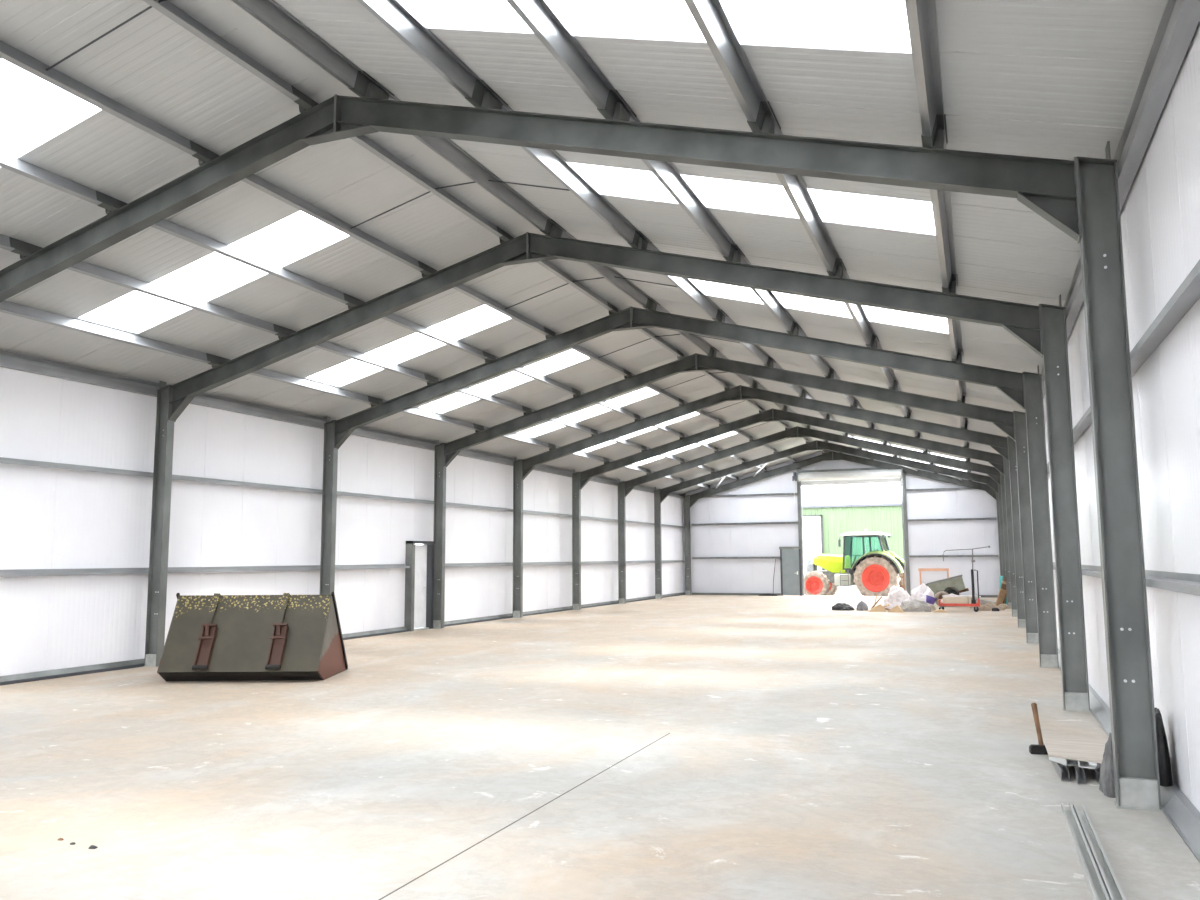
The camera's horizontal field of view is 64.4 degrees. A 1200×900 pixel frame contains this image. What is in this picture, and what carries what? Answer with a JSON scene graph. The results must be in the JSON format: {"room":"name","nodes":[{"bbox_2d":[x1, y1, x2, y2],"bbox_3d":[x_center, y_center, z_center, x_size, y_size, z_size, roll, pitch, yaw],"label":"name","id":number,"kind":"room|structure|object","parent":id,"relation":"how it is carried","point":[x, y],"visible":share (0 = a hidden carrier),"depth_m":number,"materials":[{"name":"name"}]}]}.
{"room":"farm building","nodes":[
{"label":"farm building","id":0,"kind":"room"},
{"bbox_2d":[0,367,683,675],"bbox_3d":[-4.362,2.165,24.597,0.060,4.774,45.200,-3,-7,21],"label":"wall","id":1,"kind":"structure","parent":0,"point":[51,518],"depth_m":18.18,"materials":[{"name":"metal"}]},
{"bbox_2d":[0,350,683,498],"bbox_3d":[-4.280,-0.095,24.805,0.110,0.222,45.180,-3,-7,21],"label":"beam","id":2,"kind":"structure","parent":1,"relation":"attached to","point":[10,360],"depth_m":18.02,"materials":[{"name":"metal"}]},
{"bbox_2d":[0,457,683,527],"bbox_3d":[-4.270,1.361,24.639,0.150,0.100,45.180,-3,-7,21],"label":"wall rail","id":3,"kind":"object","parent":1,"relation":"attached to","point":[2,459],"visible":1,"depth_m":18.27,"materials":[{"name":"metal"}]},
{"bbox_2d":[0,560,684,576],"bbox_3d":[-4.261,2.966,24.457,0.150,0.100,45.180,-3,-7,21],"label":"wall rail","id":4,"kind":"object","parent":1,"relation":"attached to","point":[88,571],"visible":1,"depth_m":17.95,"materials":[{"name":"metal"}]},
{"bbox_2d":[404,541,434,630],"bbox_3d":[-4.518,3.372,23.768,0.280,2.190,1.020,-3,-7,21],"label":"door","id":5,"kind":"structure","parent":1,"relation":"in","point":[419,578],"depth_m":23.81,"materials":[{"name":"metal"}]},
{"bbox_2d":[0,0,1167,493],"bbox_3d":[2.336,-1.498,22.427,14.600,2.015,45.350,-3,-7,21],"label":"ceiling","id":6,"kind":"structure","parent":0,"point":[150,65],"depth_m":11.05,"materials":[{"name":"metal"}]},
{"bbox_2d":[0,300,710,488],"bbox_3d":[-3.027,-0.542,24.406,0.184,0.185,45.270,-3,-7,21],"label":"purlin","id":7,"kind":"object","parent":6,"relation":"attached to","point":[7,307],"visible":0.95,"depth_m":15.90,"materials":[{"name":"metal"}]},
{"bbox_2d":[0,234,738,479],"bbox_3d":[-1.764,-0.967,23.952,0.184,0.185,45.270,-3,-7,21],"label":"purlin","id":8,"kind":"object","parent":6,"relation":"attached to","point":[11,244],"visible":0.93,"depth_m":14.75,"materials":[{"name":"metal"}]},
{"bbox_2d":[0,151,766,470],"bbox_3d":[-0.519,-1.386,23.505,0.184,0.185,45.270,-3,-7,21],"label":"purlin","id":9,"kind":"object","parent":6,"relation":"attached to","point":[9,162],"visible":0.93,"depth_m":13.04,"materials":[{"name":"metal"}]},
{"bbox_2d":[0,40,795,462],"bbox_3d":[0.725,-1.805,23.057,0.184,0.185,45.270,-3,-7,21],"label":"purlin","id":10,"kind":"object","parent":6,"relation":"attached to","point":[8,53],"visible":0.91,"depth_m":11.24,"materials":[{"name":"metal"}]},
{"bbox_2d":[357,0,869,458],"bbox_3d":[3.913,-1.964,21.810,0.184,0.185,45.270,-3,-7,21],"label":"purlin","id":11,"kind":"object","parent":6,"relation":"attached to","point":[393,14],"visible":0.67,"depth_m":10.25,"materials":[{"name":"metal"}]},
{"bbox_2d":[506,0,901,457],"bbox_3d":[5.161,-1.670,21.282,0.184,0.185,45.270,-3,-7,21],"label":"purlin","id":12,"kind":"object","parent":6,"relation":"attached to","point":[538,15],"visible":0.76,"depth_m":8.58,"materials":[{"name":"metal"}]},
{"bbox_2d":[684,0,935,472],"bbox_3d":[6.410,-1.375,20.753,0.184,0.185,45.270,-3,-7,21],"label":"purlin","id":13,"kind":"object","parent":6,"relation":"attached to","point":[711,17],"visible":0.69,"depth_m":7.89,"materials":[{"name":"metal"}]},
{"bbox_2d":[905,0,971,480],"bbox_3d":[7.677,-1.077,20.217,0.184,0.185,45.270,-3,-7,21],"label":"purlin","id":14,"kind":"object","parent":6,"relation":"attached to","point":[921,14],"visible":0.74,"depth_m":7.18,"materials":[{"name":"metal"}]},
{"bbox_2d":[0,595,1199,899],"bbox_3d":[2.377,4.362,21.786,14.600,0.300,45.400,-3,-7,21],"label":"floor","id":15,"kind":"structure","parent":0,"point":[812,750],"depth_m":7.95,"materials":[{"name":"concrete"}]},
{"bbox_2d":[144,381,173,666],"bbox_3d":[-7.410,1.204,16.071,0.280,4.798,0.170,-3,-7,21],"label":"steel column","id":16,"kind":"structure","parent":15,"relation":"on","point":[164,430],"depth_m":16.03,"materials":[{"name":"metal"}]},
{"bbox_2d":[167,232,530,421],"bbox_3d":[-4.166,-1.853,15.123,6.745,2.437,0.200,-3,-7,21],"label":"rafter","id":17,"kind":"object","parent":16,"relation":"attached to","point":[513,251],"visible":0.93,"depth_m":15.04,"materials":[{"name":"metal"}]},
{"bbox_2d":[157,592,347,680],"bbox_3d":[-5.177,2.787,14.441,2.355,1.259,1.737,0,-6,-1],"label":"bucket","id":18,"kind":"object","parent":15,"relation":"on","point":[216,637],"visible":1,"depth_m":13.93,"materials":[{"name":"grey metal"}]},
{"bbox_2d":[320,416,337,594],"bbox_3d":[-5.758,1.666,20.231,0.280,4.798,0.170,-3,-7,21],"label":"steel column","id":19,"kind":"structure","parent":15,"relation":"on","point":[330,455],"depth_m":20.26,"materials":[{"name":"metal"}]},
{"bbox_2d":[333,306,632,448],"bbox_3d":[-2.515,-1.391,19.284,6.745,2.437,0.200,-3,-7,21],"label":"rafter","id":20,"kind":"object","parent":19,"relation":"attached to","point":[344,427],"visible":0.91,"depth_m":19.23,"materials":[{"name":"metal"}]},
{"bbox_2d":[0,592,684,685],"bbox_3d":[-4.253,4.473,24.287,0.147,0.114,45.180,-3,-7,21],"label":"base rail","id":21,"kind":"object","parent":15,"relation":"on","point":[89,669],"visible":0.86,"depth_m":15.79,"materials":[{"name":"metal"}]},
{"bbox_2d":[433,440,445,628],"bbox_3d":[-4.107,2.128,24.392,0.280,4.798,0.170,-3,-7,21],"label":"steel column","id":22,"kind":"structure","parent":15,"relation":"on","point":[439,470],"depth_m":24.36,"materials":[{"name":"metal"}]},
{"bbox_2d":[443,353,697,466],"bbox_3d":[-0.863,-0.929,23.444,6.745,2.437,0.200,-3,-7,21],"label":"rafter","id":23,"kind":"object","parent":22,"relation":"attached to","point":[451,449],"visible":0.94,"depth_m":23.40,"materials":[{"name":"metal"}]},
{"bbox_2d":[512,457,522,617],"bbox_3d":[-2.456,2.591,28.552,0.280,4.798,0.170,-3,-7,21],"label":"steel column","id":24,"kind":"structure","parent":15,"relation":"on","point":[517,482],"depth_m":28.52,"materials":[{"name":"metal"}]},
{"bbox_2d":[521,385,740,479],"bbox_3d":[0.788,-0.466,27.605,6.745,2.437,0.200,-3,-7,21],"label":"rafter","id":25,"kind":"object","parent":24,"relation":"attached to","point":[733,394],"visible":0.95,"depth_m":27.57,"materials":[{"name":"metal"}]},
{"bbox_2d":[379,733,669,899],"bbox_3d":[-1.245,2.291,4.634,0.011,0.011,10.600,-3,-7,21],"label":"joint","id":26,"kind":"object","parent":15,"relation":"on","point":[668,733],"depth_m":6.17,"materials":[{"name":"concrete"}]},
{"bbox_2d":[572,469,581,609],"bbox_3d":[-0.805,3.053,32.713,0.280,4.798,0.170,-3,-7,21],"label":"steel column","id":27,"kind":"structure","parent":15,"relation":"on","point":[576,493],"depth_m":32.69,"materials":[{"name":"metal"}]},
{"bbox_2d":[579,408,773,489],"bbox_3d":[2.439,-0.004,31.765,6.745,2.437,0.200,-3,-7,21],"label":"rafter","id":28,"kind":"object","parent":27,"relation":"attached to","point":[585,476],"visible":0.93,"depth_m":31.74,"materials":[{"name":"metal"}]},
{"bbox_2d":[618,479,626,603],"bbox_3d":[0.847,3.516,36.873,0.280,4.798,0.170,-3,-7,21],"label":"steel column","id":29,"kind":"structure","parent":15,"relation":"on","point":[621,499],"depth_m":36.84,"materials":[{"name":"metal"}]},
{"bbox_2d":[624,426,797,496],"bbox_3d":[4.090,0.459,35.926,6.745,2.437,0.200,-3,-7,21],"label":"rafter","id":30,"kind":"object","parent":29,"relation":"attached to","point":[629,485],"visible":0.93,"depth_m":35.91,"materials":[{"name":"metal"}]},
{"bbox_2d":[654,487,661,598],"bbox_3d":[2.498,3.978,41.034,0.280,4.798,0.170,-3,-7,21],"label":"steel column","id":31,"kind":"structure","parent":15,"relation":"on","point":[657,505],"depth_m":41.01,"materials":[{"name":"metal"}]},
{"bbox_2d":[660,440,816,502],"bbox_3d":[5.742,0.921,40.086,6.745,2.437,0.200,-3,-7,21],"label":"rafter","id":32,"kind":"object","parent":31,"relation":"attached to","point":[664,492],"visible":0.98,"depth_m":40.07,"materials":[{"name":"metal"}]},
{"bbox_2d":[684,493,690,594],"bbox_3d":[4.149,4.441,45.194,0.280,4.798,0.170,-3,-7,21],"label":"steel column","id":33,"kind":"structure","parent":15,"relation":"on","point":[687,540],"depth_m":45.17,"materials":[{"name":"metal"}]},
{"bbox_2d":[689,451,831,507],"bbox_3d":[7.393,1.384,44.246,6.745,2.437,0.200,-3,-7,21],"label":"rafter","id":34,"kind":"object","parent":33,"relation":"attached to","point":[693,498],"visible":0.97,"depth_m":44.22,"materials":[{"name":"metal"}]},
{"bbox_2d":[692,593,780,595],"bbox_3d":[6.307,6.684,44.234,4.190,0.100,0.110,-3,-7,21],"label":"base rail","id":35,"kind":"object","parent":15,"relation":"on","point":[778,594],"visible":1,"depth_m":44.26,"materials":[{"name":"metal"}]},
{"bbox_2d":[797,468,802,595],"bbox_3d":[9.117,3.591,43.447,0.200,6.039,0.160,-3,-7,21],"label":"post","id":36,"kind":"object","parent":15,"relation":"on","point":[798,469],"visible":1,"depth_m":43.45,"materials":[{"name":"metal"}]},
{"bbox_2d":[800,468,886,472],"bbox_3d":[11.252,0.891,42.916,4.450,0.100,0.110,-3,-7,21],"label":"header rail","id":37,"kind":"object","parent":36,"relation":"attached to","point":[852,469],"visible":0.93,"depth_m":43.03,"materials":[{"name":"metal"}]},
{"bbox_2d":[832,603,853,610],"bbox_3d":[7.942,5.136,31.266,0.808,0.236,0.569,-3,-7,21],"label":"bag","id":38,"kind":"object","parent":15,"relation":"on","point":[838,606],"visible":1,"depth_m":31.10,"materials":[{"name":"black plastic"}]},
{"bbox_2d":[792,468,906,595],"bbox_3d":[11.056,3.684,42.374,4.810,5.590,0.380,-3,-7,21],"label":"roller door","id":39,"kind":"structure","parent":15,"relation":"on","point":[879,476],"depth_m":42.59,"materials":[{"name":"metal"}]},
{"bbox_2d":[856,601,868,610],"bbox_3d":[8.545,5.069,31.072,0.393,0.318,0.404,-3,-7,21],"label":"sack","id":40,"kind":"object","parent":15,"relation":"on","point":[861,606],"visible":1,"depth_m":30.93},
{"bbox_2d":[868,604,886,611],"bbox_3d":[8.851,5.032,30.413,0.560,0.240,0.260,-2,-7,16],"label":"cardboard sheet","id":41,"kind":"object","parent":15,"relation":"on","point":[879,608],"visible":1,"depth_m":30.28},
{"bbox_2d":[882,586,911,608],"bbox_3d":[9.738,4.844,31.248,1.074,0.792,0.688,-3,-7,21],"label":"plastic sheeting","id":42,"kind":"object","parent":15,"relation":"on","point":[896,595],"visible":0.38,"depth_m":31.07,"materials":[{"name":"plastic"}]},
{"bbox_2d":[902,473,910,595],"bbox_3d":[13.406,3.569,41.747,0.200,5.651,0.160,-3,-7,21],"label":"post","id":43,"kind":"object","parent":15,"relation":"on","point":[904,474],"visible":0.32,"depth_m":41.70,"materials":[{"name":"metal"}]},
{"bbox_2d":[832,451,995,499],"bbox_3d":[13.667,1.070,41.791,6.745,2.437,0.200,-3,-7,21],"label":"rafter","id":44,"kind":"object","parent":43,"relation":"attached to","point":[835,455],"visible":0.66,"depth_m":41.70,"materials":[{"name":"metal"}]},
{"bbox_2d":[900,599,931,611],"bbox_3d":[9.946,4.935,30.288,1.120,0.392,0.501,-3,-7,21],"label":"plastic sheeting","id":45,"kind":"object","parent":15,"relation":"on","point":[914,605],"visible":0.89,"depth_m":30.11,"materials":[{"name":"plastic"}]},
{"bbox_2d":[911,583,934,606],"bbox_3d":[10.782,4.889,31.909,0.821,0.840,0.682,-3,-7,21],"label":"plastic sheeting","id":46,"kind":"object","parent":15,"relation":"on","point":[919,593],"visible":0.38,"depth_m":31.78,"materials":[{"name":"plastic"}]},
{"bbox_2d":[918,568,948,584],"bbox_3d":[14.342,5.699,40.927,1.240,1.230,0.188,-3,-7,21],"label":"frame","id":47,"kind":"object","parent":15,"relation":"on","point":[919,569],"visible":0.67,"depth_m":41.04,"materials":[{"name":"metal"}]},
{"bbox_2d":[925,575,968,599],"bbox_3d":[12.310,4.899,33.776,1.426,0.946,1.530,-3,-7,21],"label":"trailer","id":48,"kind":"object","parent":15,"relation":"on","point":[955,585],"visible":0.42,"depth_m":33.28,"materials":[{"name":"grey paint"}]},
{"bbox_2d":[939,545,989,611],"bbox_3d":[11.616,4.089,30.372,1.612,2.072,0.620,-3,-7,21],"label":"trolley","id":49,"kind":"object","parent":15,"relation":"on","point":[976,609],"visible":0.93,"depth_m":30.24,"materials":[{"name":"metal"}]},
{"bbox_2d":[943,597,967,603],"bbox_3d":[11.323,4.782,30.390,0.740,0.205,0.400,-3,-7,21],"label":"block","id":50,"kind":"object","parent":49,"relation":"on","point":[956,600],"visible":1,"depth_m":30.20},
{"bbox_2d":[996,492,1002,575],"bbox_3d":[16.943,3.801,40.187,0.280,4.798,0.170,-3,-7,21],"label":"steel column","id":51,"kind":"structure","parent":15,"relation":"on","point":[997,494],"depth_m":40.23,"materials":[{"name":"metal"}]},
{"bbox_2d":[995,588,1006,605],"bbox_3d":[13.532,5.003,32.187,0.429,0.674,0.133,2,-7,-22],"label":"leaning board","id":52,"kind":"object","parent":15,"relation":"on","point":[1002,592],"visible":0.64,"depth_m":32.17,"materials":[{"name":"wood"}]},
{"bbox_2d":[998,484,1005,576],"bbox_3d":[15.292,3.339,36.027,0.280,4.798,0.170,-3,-7,21],"label":"steel column","id":53,"kind":"structure","parent":15,"relation":"on","point":[999,486],"depth_m":36.07,"materials":[{"name":"metal"}]},
{"bbox_2d":[817,440,998,493],"bbox_3d":[12.016,0.608,37.631,6.745,2.437,0.200,-3,-7,21],"label":"rafter","id":54,"kind":"object","parent":53,"relation":"attached to","point":[821,445],"visible":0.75,"depth_m":37.56,"materials":[{"name":"metal"}]},
{"bbox_2d":[1000,472,1011,608],"bbox_3d":[13.641,2.877,31.866,0.280,4.798,0.170,-3,-7,21],"label":"steel column","id":55,"kind":"structure","parent":15,"relation":"on","point":[1002,475],"depth_m":31.86,"materials":[{"name":"metal"}]},
{"bbox_2d":[797,425,1000,484],"bbox_3d":[10.365,0.145,33.470,6.745,2.437,0.200,-3,-7,21],"label":"rafter","id":56,"kind":"object","parent":55,"relation":"attached to","point":[991,471],"visible":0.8,"depth_m":33.38,"materials":[{"name":"metal"}]},
{"bbox_2d":[1004,458,1016,616],"bbox_3d":[11.990,2.414,27.706,0.280,4.798,0.170,-3,-7,21],"label":"steel column","id":57,"kind":"structure","parent":15,"relation":"on","point":[1006,462],"depth_m":27.70,"materials":[{"name":"metal"}]},
{"bbox_2d":[773,406,1004,474],"bbox_3d":[8.713,-0.317,29.310,6.745,2.437,0.200,-3,-7,21],"label":"rafter","id":58,"kind":"object","parent":57,"relation":"attached to","point":[996,460],"visible":0.94,"depth_m":29.20,"materials":[{"name":"metal"}]},
{"bbox_2d":[1008,436,1025,627],"bbox_3d":[10.338,1.952,23.545,0.280,4.798,0.170,-3,-7,21],"label":"steel column","id":59,"kind":"structure","parent":15,"relation":"on","point":[1011,443],"depth_m":23.54,"materials":[{"name":"metal"}]},
{"bbox_2d":[740,383,1008,460],"bbox_3d":[7.062,-0.780,25.149,6.745,2.437,0.200,-3,-7,21],"label":"rafter","id":60,"kind":"object","parent":59,"relation":"attached to","point":[998,443],"visible":1,"depth_m":25.03,"materials":[{"name":"metal"}]},
{"bbox_2d":[1014,411,1038,643],"bbox_3d":[8.687,1.489,19.385,0.280,4.798,0.170,-3,-7,21],"label":"steel column","id":61,"kind":"structure","parent":15,"relation":"on","point":[1020,417],"depth_m":19.37,"materials":[{"name":"metal"}]},
{"bbox_2d":[696,350,1015,440],"bbox_3d":[5.411,-1.242,20.989,6.745,2.437,0.200,-3,-7,21],"label":"rafter","id":62,"kind":"object","parent":61,"relation":"attached to","point":[1004,420],"visible":1,"depth_m":20.85,"materials":[{"name":"metal"}]},
{"bbox_2d":[1029,703,1047,754],"bbox_3d":[3.898,2.468,8.457,0.180,0.443,0.070,-2,-7,11],"label":"sledgehammer","id":63,"kind":"object","parent":15,"relation":"on","point":[1040,749],"visible":0.8,"depth_m":8.43,"materials":[{"name":"wood"}]},
{"bbox_2d":[1024,365,1059,667],"bbox_3d":[7.036,1.027,15.224,0.280,4.798,0.170,-3,-7,21],"label":"steel column","id":64,"kind":"structure","parent":15,"relation":"on","point":[1035,425],"depth_m":15.20,"materials":[{"name":"metal"}]},
{"bbox_2d":[631,302,1025,410],"bbox_3d":[3.760,-1.705,16.828,6.745,2.437,0.200,-3,-7,21],"label":"rafter","id":65,"kind":"object","parent":64,"relation":"attached to","point":[1011,384],"visible":1,"depth_m":16.65,"materials":[{"name":"metal"}]},
{"bbox_2d":[1049,757,1077,781],"bbox_3d":[3.807,2.550,7.858,0.216,0.146,1.000,-3,-7,20],"label":"steel offcut","id":66,"kind":"object","parent":15,"relation":"on","point":[1062,770],"depth_m":7.60,"materials":[{"name":"metal"}]},
{"bbox_2d":[1040,295,1090,711],"bbox_3d":[5.385,0.564,11.064,0.280,4.798,0.170,-3,-7,21],"label":"steel column","id":67,"kind":"structure","parent":15,"relation":"on","point":[1070,605],"depth_m":11.04,"materials":[{"name":"metal"}]},
{"bbox_2d":[527,225,1042,357],"bbox_3d":[2.108,-2.167,12.668,6.745,2.437,0.200,-3,-7,21],"label":"rafter","id":68,"kind":"object","parent":67,"relation":"attached to","point":[1023,321],"visible":1,"depth_m":12.44,"materials":[{"name":"metal"}]},
{"bbox_2d":[1069,759,1085,784],"bbox_3d":[3.878,2.570,7.761,0.058,0.085,1.000,-3,-7,23],"label":"steel offcut","id":69,"kind":"object","parent":15,"relation":"on","point":[1079,773],"visible":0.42,"depth_m":7.51,"materials":[{"name":"metal"}]},
{"bbox_2d":[1061,803,1109,899],"bbox_3d":[2.557,2.269,4.891,0.068,0.050,3.600,-3,-7,21],"label":"channel","id":70,"kind":"object","parent":15,"relation":"on","point":[1095,884],"visible":1,"depth_m":5.46,"materials":[{"name":"metal"}]},
{"bbox_2d":[1078,761,1100,782],"bbox_3d":[3.977,2.539,7.768,0.208,0.146,0.900,-3,-7,20],"label":"steel offcut","id":71,"kind":"object","parent":15,"relation":"on","point":[1095,773],"depth_m":7.52,"materials":[{"name":"metal"}]},
{"bbox_2d":[1042,736,1107,763],"bbox_3d":[3.970,2.461,7.824,0.565,0.018,1.039,-3,-7,21],"label":"plywood board","id":72,"kind":"object","parent":71,"relation":"on","point":[1072,748],"visible":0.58,"depth_m":7.84,"materials":[{"name":"wood"}]},
{"bbox_2d":[1073,804,1125,899],"bbox_3d":[2.627,2.266,4.864,0.068,0.050,3.600,-3,-7,21],"label":"channel","id":73,"kind":"object","parent":15,"relation":"on","point":[1114,891],"visible":0.92,"depth_m":5.45,"materials":[{"name":"metal"}]},
{"bbox_2d":[1099,733,1115,797],"bbox_3d":[3.800,2.318,7.061,0.194,0.428,0.369,-3,-7,21],"label":"cloth sack","id":74,"kind":"object","parent":15,"relation":"on","point":[1106,779],"visible":0.48,"depth_m":6.96,"materials":[{"name":"fabric"}]},
{"bbox_2d":[1077,141,1162,811],"bbox_3d":[3.733,0.102,6.904,0.280,4.798,0.170,-3,-7,21],"label":"steel column","id":75,"kind":"structure","parent":15,"relation":"on","point":[1127,637],"depth_m":6.87,"materials":[{"name":"metal"}]},
{"bbox_2d":[334,83,1081,242],"bbox_3d":[0.457,-2.630,8.507,6.745,2.437,0.200,-3,-7,21],"label":"rafter","id":76,"kind":"object","parent":75,"relation":"attached to","point":[1049,187],"visible":1,"depth_m":8.17,"materials":[{"name":"metal"}]},
{"bbox_2d":[1058,649,1199,862],"bbox_3d":[8.926,3.815,19.129,0.145,0.114,45.180,-3,-7,21],"label":"base rail","id":77,"kind":"object","parent":15,"relation":"on","point":[1179,810],"visible":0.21,"depth_m":6.37,"materials":[{"name":"metal"}]},
{"bbox_2d":[1155,708,1172,786],"bbox_3d":[4.061,2.141,6.929,0.132,0.518,0.350,-3,-7,21],"label":"bag","id":78,"kind":"object","parent":77,"relation":"on","point":[1165,774],"visible":0.6,"depth_m":6.80,"materials":[{"name":"black plastic"}]},
{"bbox_2d":[682,450,999,594],"bbox_3d":[10.625,3.199,43.011,14.320,6.702,0.060,-3,-7,21],"label":"wall","id":79,"kind":"structure","parent":0,"point":[924,537],"depth_m":43.77,"materials":[{"name":"metal"}]},
{"bbox_2d":[198,0,822,440],"bbox_3d":[2.321,-2.406,22.507,0.440,0.063,45.300,-3,-7,21],"label":"trim","id":80,"kind":"structure","parent":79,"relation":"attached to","point":[230,11],"depth_m":11.38,"materials":[{"name":"metal"}]},
{"bbox_2d":[692,557,779,558],"bbox_3d":[6.299,5.025,44.427,4.190,0.090,0.100,-3,-7,21],"label":"wall rail","id":81,"kind":"object","parent":79,"relation":"attached to","point":[692,557],"visible":1,"depth_m":44.46,"materials":[{"name":"metal"}]},
{"bbox_2d":[691,522,797,525],"bbox_3d":[6.695,3.435,44.447,5.060,0.090,0.100,-3,-7,21],"label":"wall rail","id":82,"kind":"object","parent":79,"relation":"attached to","point":[752,523],"visible":1,"depth_m":44.43,"materials":[{"name":"metal"}]},
{"bbox_2d":[703,493,796,497],"bbox_3d":[6.688,2.123,44.596,5.060,0.090,0.100,-3,-7,21],"label":"wall rail","id":83,"kind":"object","parent":79,"relation":"attached to","point":[772,494],"visible":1,"depth_m":44.49,"materials":[{"name":"metal"}]},
{"bbox_2d":[779,547,801,595],"bbox_3d":[8.679,5.511,43.374,0.960,2.210,0.261,-3,-7,21],"label":"door","id":84,"kind":"structure","parent":79,"relation":"in","point":[790,557],"depth_m":43.32,"materials":[{"name":"metal"}]},
{"bbox_2d":[906,487,974,490],"bbox_3d":[15.157,1.690,41.282,3.610,0.090,0.100,-3,-7,21],"label":"wall rail","id":85,"kind":"object","parent":79,"relation":"attached to","point":[964,488],"visible":0.65,"depth_m":41.47,"materials":[{"name":"metal"}]},
{"bbox_2d":[908,518,996,520],"bbox_3d":[15.165,3.002,41.133,3.610,0.090,0.100,-3,-7,21],"label":"wall rail","id":86,"kind":"object","parent":79,"relation":"attached to","point":[950,519],"visible":1,"depth_m":41.09,"materials":[{"name":"metal"}]},
{"bbox_2d":[909,555,998,556],"bbox_3d":[15.173,4.562,40.957,3.610,0.090,0.100,-3,-7,21],"label":"wall rail","id":87,"kind":"object","parent":79,"relation":"attached to","point":[909,555],"visible":1,"depth_m":40.98,"materials":[{"name":"metal"}]},
{"bbox_2d":[1043,21,1199,811],"bbox_3d":[9.015,1.496,19.362,0.060,4.774,45.200,-3,-7,21],"label":"wall","id":88,"kind":"structure","parent":0,"point":[1160,212],"depth_m":6.54,"materials":[{"name":"metal"}]},
{"bbox_2d":[1040,0,1199,397],"bbox_3d":[8.901,-0.754,19.647,0.110,0.222,45.180,-3,-7,21],"label":"beam","id":89,"kind":"structure","parent":88,"relation":"attached to","point":[1180,19],"depth_m":5.99,"materials":[{"name":"metal"}]},
{"bbox_2d":[1047,260,1199,473],"bbox_3d":[8.907,0.703,19.482,0.150,0.100,45.180,-3,-7,21],"label":"wall rail","id":90,"kind":"object","parent":88,"relation":"attached to","point":[1187,294],"visible":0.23,"depth_m":6.00,"materials":[{"name":"metal"}]},
{"bbox_2d":[1053,562,1199,595],"bbox_3d":[8.916,2.308,19.300,0.150,0.100,45.180,-3,-7,21],"label":"wall rail","id":91,"kind":"object","parent":88,"relation":"attached to","point":[1187,583],"visible":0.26,"depth_m":6.25,"materials":[{"name":"metal"}]},
{"bbox_3d":[-5.983,-1.453,1.166,14.320,6.702,0.060,-3,-7,21],"label":"wall","id":92,"kind":"structure","parent":0,"visible":0},
{"bbox_2d":[143,0,824,453],"bbox_3d":[1.960,-2.220,22.613,0.184,0.185,45.270,-3,-7,21],"label":"purlin","id":93,"kind":"object","parent":92,"relation":"attached to","point":[168,9],"visible":0.84,"depth_m":11.04,"materials":[{"name":"metal"}]},
{"bbox_2d":[46,0,165,70],"bbox_3d":[-3.420,-3.681,8.000,3.384,0.372,0.018,-3,-7,21],"label":"rod","id":94,"kind":"object","parent":93,"relation":"attached to","point":[159,1],"visible":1,"depth_m":8.37,"materials":[{"name":"metal"}]},
{"bbox_2d":[350,180,569,228],"bbox_3d":[-1.768,-3.218,12.160,3.384,0.372,0.018,-3,-7,21],"label":"rod","id":95,"kind":"object","parent":93,"relation":"attached to","point":[488,180],"visible":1,"depth_m":12.22,"materials":[{"name":"metal"}]},
{"bbox_2d":[505,276,676,308],"bbox_3d":[-0.117,-2.756,16.321,3.384,0.372,0.018,-3,-7,21],"label":"rod","id":96,"kind":"object","parent":93,"relation":"attached to","point":[614,276],"visible":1,"depth_m":16.38,"materials":[{"name":"metal"}]},
{"bbox_2d":[598,334,739,357],"bbox_3d":[1.534,-2.293,20.481,3.384,0.372,0.018,-3,-7,21],"label":"rod","id":97,"kind":"object","parent":93,"relation":"attached to","point":[674,334],"visible":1,"depth_m":20.53,"materials":[{"name":"metal"}]},
{"bbox_2d":[232,0,840,452],"bbox_3d":[2.673,-2.256,22.334,0.184,0.185,45.270,-3,-7,21],"label":"purlin","id":98,"kind":"object","parent":92,"relation":"attached to","point":[269,13],"visible":0.64,"depth_m":11.03,"materials":[{"name":"metal"}]},
{"bbox_3d":[-9.061,0.741,11.910,0.280,4.798,0.170,-3,-7,21],"label":"steel column","id":99,"kind":"structure","parent":0,"visible":0},
{"bbox_2d":[0,95,343,301],"bbox_3d":[-5.817,-2.316,10.963,6.745,2.437,0.200,-3,-7,21],"label":"rafter","id":100,"kind":"object","parent":99,"relation":"attached to","point":[315,125],"visible":0.84,"depth_m":10.56,"materials":[{"name":"metal"}]},
{"label":"outside","id":101,"kind":"structure","parent":0,"visible":0},
{"bbox_2d":[805,593,862,595],"bbox_3d":[10.195,6.809,41.450,240.000,0.380,250.000,-3,-7,21],"label":"ground","id":102,"kind":"structure","parent":101,"point":[836,594],"depth_m":49.78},
{"bbox_2d":[804,529,906,595],"bbox_3d":[11.719,5.319,44.348,4.909,3.223,2.480,-4,-7,27],"label":"tractor","id":103,"kind":"object","parent":102,"relation":"on","point":[875,572],"visible":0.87,"depth_m":43.68,"materials":[{"name":"metal"}]},
{"bbox_2d":[805,557,817,572],"bbox_3d":[10.021,5.476,45.221,0.420,0.822,0.711,-4,-7,27],"label":"grille","id":104,"kind":"object","parent":103,"relation":"attached to","point":[811,565],"depth_m":44.92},
{"bbox_2d":[814,554,850,572],"bbox_3d":[10.894,5.321,44.780,1.550,0.880,0.896,-4,-7,27],"label":"hood","id":105,"kind":"object","parent":103,"relation":"attached to","point":[832,563],"depth_m":44.43,"materials":[{"name":"paint"}]},
{"bbox_2d":[801,470,966,592],"bbox_3d":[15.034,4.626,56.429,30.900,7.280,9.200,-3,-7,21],"label":"doorway","id":106,"kind":"object","parent":102,"relation":"on","point":[829,512],"visible":0.15,"depth_m":52.53,"materials":[{"name":"green metal"}]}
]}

